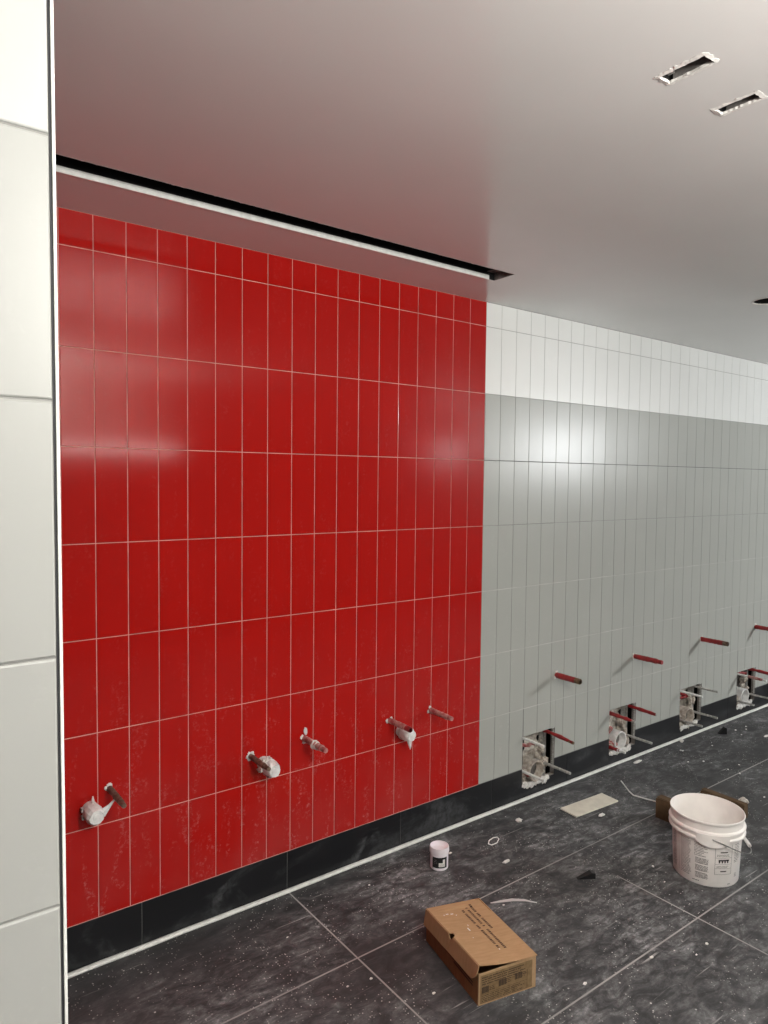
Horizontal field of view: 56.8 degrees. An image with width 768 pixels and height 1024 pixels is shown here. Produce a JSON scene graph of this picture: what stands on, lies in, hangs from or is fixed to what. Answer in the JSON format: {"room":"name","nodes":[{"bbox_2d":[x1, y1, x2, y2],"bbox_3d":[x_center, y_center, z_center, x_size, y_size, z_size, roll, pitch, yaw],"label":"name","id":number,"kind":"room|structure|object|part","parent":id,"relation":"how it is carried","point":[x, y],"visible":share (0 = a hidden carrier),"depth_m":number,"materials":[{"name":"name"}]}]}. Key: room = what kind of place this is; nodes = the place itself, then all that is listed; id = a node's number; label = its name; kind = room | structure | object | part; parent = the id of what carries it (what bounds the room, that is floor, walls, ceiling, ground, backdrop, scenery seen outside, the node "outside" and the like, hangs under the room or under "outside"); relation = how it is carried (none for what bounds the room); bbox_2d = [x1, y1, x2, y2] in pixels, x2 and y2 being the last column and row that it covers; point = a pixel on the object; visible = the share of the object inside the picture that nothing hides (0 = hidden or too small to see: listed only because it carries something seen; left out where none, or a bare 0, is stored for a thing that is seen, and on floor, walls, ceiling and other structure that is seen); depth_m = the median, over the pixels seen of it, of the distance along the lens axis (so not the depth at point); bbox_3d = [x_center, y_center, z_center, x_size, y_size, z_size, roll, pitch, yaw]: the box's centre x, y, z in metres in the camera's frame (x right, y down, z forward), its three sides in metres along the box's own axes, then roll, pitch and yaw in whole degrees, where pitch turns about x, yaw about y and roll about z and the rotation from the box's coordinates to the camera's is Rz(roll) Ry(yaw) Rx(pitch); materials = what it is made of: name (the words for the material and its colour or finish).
{"room":"public restroom","nodes":[
{"label":"public restroom","id":0,"kind":"room"},
{"bbox_2d":[0,0,67,1023],"bbox_3d":[-1.511,0.404,0.209,2.624,2.608,0.123,-2,4,-37],"label":"wall partition","id":1,"kind":"structure","parent":0,"point":[33,911],"depth_m":0.91,"materials":[{"name":"tile"}]},
{"bbox_2d":[53,0,767,363],"bbox_3d":[2.845,-1.141,2.433,12.520,0.350,4.860,-1,3,-37],"label":"ceiling","id":2,"kind":"structure","parent":0,"point":[538,142],"depth_m":1.83,"materials":[{"name":"paint"}]},
{"bbox_2d":[56,154,514,280],"bbox_3d":[-0.806,-1.088,2.089,3.335,0.202,0.128,-1,3,-37],"label":"ceiling slot","id":3,"kind":"object","parent":2,"relation":"attached to","point":[66,165],"visible":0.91,"depth_m":2.44,"materials":[{"name":"black"}]},
{"bbox_2d":[653,52,718,85],"bbox_3d":[0.646,-0.990,1.516,0.063,0.092,0.126,-1,3,-37],"label":"cutout","id":4,"kind":"object","parent":2,"relation":"attached to","point":[704,60],"visible":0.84,"depth_m":1.52,"materials":[{"name":"black"}]},
{"bbox_2d":[710,90,767,115],"bbox_3d":[0.825,-0.994,1.651,0.057,0.092,0.116,-1,3,-37],"label":"cutout","id":5,"kind":"object","parent":2,"relation":"attached to","point":[756,96],"visible":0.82,"depth_m":1.66,"materials":[{"name":"black"}]},
{"bbox_2d":[752,298,767,304],"bbox_3d":[1.873,-1.084,3.445,0.156,0.122,0.156,-1,3,-37],"label":"cutout","id":6,"kind":"object","parent":2,"relation":"attached to","point":[764,301],"visible":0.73,"depth_m":3.52,"materials":[{"name":"black"}]},
{"bbox_2d":[56,206,767,927],"bbox_3d":[1.415,0.232,4.376,12.320,2.608,0.161,-1,3,-37],"label":"wall","id":7,"kind":"structure","parent":0,"point":[335,504],"depth_m":3.09,"materials":[{"name":"red tile"}]},
{"bbox_2d":[80,796,114,825],"bbox_3d":[-0.983,1.025,2.451,0.111,0.084,0.094,-1,3,-37],"label":"outlet","id":8,"kind":"object","parent":7,"relation":"attached to","point":[94,814],"visible":1,"depth_m":2.42,"materials":[{"name":"plastic"}]},
{"bbox_2d":[104,783,126,807],"bbox_3d":[-0.926,0.977,2.447,0.030,0.032,0.170,-1,3,-37],"label":"pipe stub","id":9,"kind":"object","parent":7,"relation":"attached to","point":[109,788],"visible":1,"depth_m":2.44,"materials":[{"name":"paint"}]},
{"bbox_2d":[246,751,270,770],"bbox_3d":[-0.489,0.980,2.781,0.038,0.039,0.162,-1,3,-37],"label":"pipe stub","id":10,"kind":"object","parent":7,"relation":"attached to","point":[251,756],"visible":1,"depth_m":2.78,"materials":[{"name":"paint"}]},
{"bbox_2d":[257,756,279,777],"bbox_3d":[-0.463,1.017,2.834,0.079,0.085,0.108,-1,3,-37],"label":"outlet","id":11,"kind":"object","parent":7,"relation":"attached to","point":[275,768],"visible":0.81,"depth_m":2.81,"materials":[{"name":"plastic"}]},
{"bbox_2d":[300,727,327,752],"bbox_3d":[-0.286,0.945,2.925,0.043,0.070,0.174,-1,3,-37],"label":"pipe stub","id":12,"kind":"object","parent":7,"relation":"attached to","point":[314,744],"visible":1,"depth_m":2.92,"materials":[{"name":"paint"}]},
{"bbox_2d":[386,716,412,732],"bbox_3d":[0.071,0.962,3.203,0.043,0.036,0.162,-1,3,-37],"label":"pipe stub","id":13,"kind":"object","parent":7,"relation":"attached to","point":[390,720],"visible":1,"depth_m":3.19,"materials":[{"name":"paint"}]},
{"bbox_2d":[396,727,415,748],"bbox_3d":[0.103,1.036,3.273,0.069,0.100,0.092,-1,3,-37],"label":"outlet","id":14,"kind":"object","parent":7,"relation":"attached to","point":[406,736],"visible":0.71,"depth_m":3.24,"materials":[{"name":"plastic"}]},
{"bbox_2d":[67,684,767,972],"bbox_3d":[1.447,1.455,4.369,12.311,0.164,0.002,-1,3,-37],"label":"baseboard","id":15,"kind":"structure","parent":7,"relation":"attached to","point":[89,942],"depth_m":3.08,"materials":[{"name":"tile"}]},
{"bbox_2d":[67,704,767,978],"bbox_3d":[1.457,1.532,4.363,12.320,0.012,0.025,-1,3,-37],"label":"trim","id":16,"kind":"structure","parent":7,"relation":"attached to","point":[94,965],"depth_m":3.15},
{"bbox_2d":[427,706,453,720],"bbox_3d":[0.268,0.954,3.354,0.042,0.041,0.158,-1,3,-37],"label":"pipe stub","id":17,"kind":"object","parent":7,"relation":"attached to","point":[431,710],"visible":1,"depth_m":3.34,"materials":[{"name":"paint"}]},
{"bbox_2d":[522,728,573,788],"bbox_3d":[0.877,1.349,3.880,0.307,0.333,0.270,-1,3,-37],"label":"carrier","id":18,"kind":"object","parent":7,"relation":"attached to","point":[534,759],"visible":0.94,"depth_m":3.93,"materials":[{"name":"metal"}]},
{"bbox_3d":[0.774,1.405,3.814,0.015,0.015,0.226,-1,3,-37],"label":"mounting rod","id":19,"kind":"part","parent":18,"relation":"part of","materials":[{"name":"plastic"}]},
{"bbox_3d":[0.773,1.224,3.807,0.015,0.015,0.220,-1,3,-37],"label":"mounting rod","id":20,"kind":"part","parent":18,"relation":"part of","materials":[{"name":"plastic"}]},
{"bbox_3d":[0.924,1.397,3.910,0.015,0.015,0.252,-1,3,-37],"label":"mounting rod","id":21,"kind":"part","parent":18,"relation":"part of","materials":[{"name":"metal"}]},
{"bbox_2d":[554,670,581,684],"bbox_3d":[1.013,0.913,3.907,0.046,0.047,0.170,-1,3,-37],"label":"pipe stub","id":22,"kind":"object","parent":7,"relation":"attached to","point":[561,676],"visible":1,"depth_m":3.90,"materials":[{"name":"red plastic"}]},
{"bbox_2d":[609,702,656,755],"bbox_3d":[1.492,1.337,4.353,0.316,0.339,0.261,-1,3,-37],"label":"carrier","id":23,"kind":"object","parent":7,"relation":"attached to","point":[618,736],"visible":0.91,"depth_m":4.39,"materials":[{"name":"metal"}]},
{"bbox_3d":[1.557,1.400,4.402,0.015,0.015,0.230,-1,3,-37],"label":"mounting rod","id":24,"kind":"part","parent":23,"relation":"part of","materials":[{"name":"metal"}]},
{"bbox_2d":[632,653,662,664],"bbox_3d":[1.612,0.901,4.343,0.046,0.044,0.194,-1,3,-37],"label":"pipe stub","id":25,"kind":"object","parent":7,"relation":"attached to","point":[635,656],"visible":1,"depth_m":4.33,"materials":[{"name":"paint"}]},
{"bbox_2d":[679,683,718,731],"bbox_3d":[2.114,1.325,4.822,0.314,0.329,0.256,-1,3,-37],"label":"carrier","id":26,"kind":"object","parent":7,"relation":"attached to","point":[687,698],"visible":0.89,"depth_m":4.84,"materials":[{"name":"metal"}]},
{"bbox_3d":[2.016,1.400,4.747,0.015,0.015,0.232,-1,3,-37],"label":"mounting rod","id":27,"kind":"part","parent":26,"relation":"part of","materials":[{"name":"metal"}]},
{"bbox_3d":[2.015,1.204,4.739,0.015,0.015,0.228,-1,3,-37],"label":"mounting rod","id":28,"kind":"part","parent":26,"relation":"part of","materials":[{"name":"plastic"}]},
{"bbox_3d":[2.159,1.198,4.839,0.015,0.015,0.240,-1,3,-37],"label":"mounting rod","id":29,"kind":"part","parent":26,"relation":"part of","materials":[{"name":"metal"}]},
{"bbox_3d":[2.164,1.378,4.856,0.015,0.015,0.236,-1,3,-37],"label":"mounting rod","id":30,"kind":"part","parent":26,"relation":"part of","materials":[{"name":"metal"}]},
{"bbox_2d":[699,636,728,645],"bbox_3d":[2.240,0.879,4.817,0.046,0.045,0.192,-1,3,-37],"label":"pipe stub","id":31,"kind":"object","parent":7,"relation":"attached to","point":[702,639],"visible":1,"depth_m":4.81,"materials":[{"name":"paint"}]},
{"bbox_2d":[736,667,767,709],"bbox_3d":[2.741,1.312,5.271,0.319,0.323,0.294,-1,3,-37],"label":"carrier","id":32,"kind":"object","parent":7,"relation":"attached to","point":[743,694],"visible":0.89,"depth_m":5.30,"materials":[{"name":"metal"}]},
{"bbox_3d":[2.621,1.395,5.224,0.015,0.015,0.200,-1,3,-37],"label":"mounting rod","id":33,"kind":"part","parent":32,"relation":"part of","materials":[{"name":"metal"}]},
{"bbox_3d":[2.647,1.199,5.184,0.015,0.019,0.278,-1,3,-37],"label":"mounting rod","id":34,"kind":"part","parent":32,"relation":"part of","materials":[{"name":"plastic"}]},
{"bbox_3d":[2.788,1.374,5.316,0.015,0.015,0.253,-1,3,-37],"label":"mounting rod","id":35,"kind":"part","parent":32,"relation":"part of","materials":[{"name":"metal"}]},
{"bbox_2d":[754,623,767,630],"bbox_3d":[2.853,0.868,5.283,0.034,0.050,0.187,-1,3,-37],"label":"pipe stub","id":36,"kind":"object","parent":7,"relation":"attached to","point":[756,626],"visible":1,"depth_m":5.31,"materials":[{"name":"paint"}]},
{"bbox_2d":[68,706,767,1023],"bbox_3d":[2.805,1.692,2.497,12.820,0.100,4.960,-1,3,-37],"label":"floor","id":37,"kind":"structure","parent":0,"point":[603,932],"depth_m":2.72,"materials":[{"name":"black tile"}]},
{"bbox_2d":[430,840,448,870],"bbox_3d":[0.246,1.532,3.165,0.088,0.098,0.088,-1,3,-37],"label":"plastic jar","id":38,"kind":"object","parent":37,"relation":"on","point":[439,850],"visible":1,"depth_m":3.13,"materials":[{"name":"white plastic"}]},
{"bbox_2d":[424,898,536,1005],"bbox_3d":[0.336,1.543,2.537,0.243,0.140,0.372,-1,3,-25],"label":"cardboard box","id":39,"kind":"object","parent":37,"relation":"on","point":[491,962],"visible":1,"depth_m":2.46,"materials":[{"name":"brown cardboard"}]},
{"bbox_3d":[0.342,1.492,2.537,0.231,0.037,0.372,-1,3,-25],"label":"lid","id":40,"kind":"part","parent":39,"relation":"part of","materials":[{"name":"brown cardboard"}]},
{"bbox_2d":[491,898,536,902],"bbox_3d":[0.529,1.594,2.911,0.191,0.005,0.026,1,3,-2],"label":"strip","id":41,"kind":"object","parent":37,"relation":"on","point":[511,899],"visible":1,"depth_m":2.91,"materials":[{"name":"grey plastic"}]},
{"bbox_2d":[576,870,595,878],"bbox_3d":[0.877,1.579,3.091,0.080,0.026,0.030,0,3,-9],"label":"wedge","id":42,"kind":"object","parent":37,"relation":"on","point":[590,874],"visible":1,"depth_m":3.08,"materials":[{"name":"black plastic"}]},
{"bbox_2d":[560,793,617,817],"bbox_3d":[1.094,1.558,3.779,0.332,0.008,0.110,-1,3,-34],"label":"tile","id":43,"kind":"object","parent":37,"relation":"on","point":[577,809],"depth_m":3.77,"materials":[{"name":"beige tile"}]},
{"bbox_2d":[621,781,655,801],"bbox_3d":[1.397,1.548,3.914,0.070,0.020,0.286,-1,3,-30],"label":"strip","id":44,"kind":"object","parent":37,"relation":"on","point":[621,781],"visible":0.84,"depth_m":3.89,"materials":[{"name":"grey plastic"}]},
{"bbox_2d":[655,794,671,822],"bbox_3d":[1.464,1.521,3.613,0.050,0.106,0.150,-1,3,-37],"label":"cardboard offcut","id":45,"kind":"object","parent":37,"relation":"on","point":[663,806],"visible":0.44,"depth_m":3.63,"materials":[{"name":"brown cardboard"}]},
{"bbox_2d":[669,793,751,887],"bbox_3d":[1.446,1.454,3.149,0.338,0.285,0.337,-1,3,-37],"label":"bucket","id":46,"kind":"object","parent":37,"relation":"on","point":[708,831],"visible":1,"depth_m":3.06,"materials":[{"name":"plastic"}]},
{"bbox_2d":[718,726,726,733],"bbox_3d":[2.323,1.500,4.880,0.055,0.045,0.030,1,3,-2],"label":"wedge","id":47,"kind":"object","parent":37,"relation":"on","point":[723,730],"visible":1,"depth_m":4.87,"materials":[{"name":"black plastic"}]},
{"bbox_2d":[700,787,747,817],"bbox_3d":[1.790,1.534,3.744,0.040,0.075,0.235,-1,3,-36],"label":"cardboard offcut","id":48,"kind":"object","parent":37,"relation":"on","point":[744,806],"visible":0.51,"depth_m":3.71,"materials":[{"name":"brown cardboard"}]},
{"bbox_2d":[738,797,748,803],"bbox_3d":[1.931,1.553,3.812,0.057,0.033,0.050,-1,3,-37],"label":"lump","id":49,"kind":"object","parent":37,"relation":"on","point":[743,799],"visible":0.56,"depth_m":3.80,"materials":[{"name":"white"}]}
]}

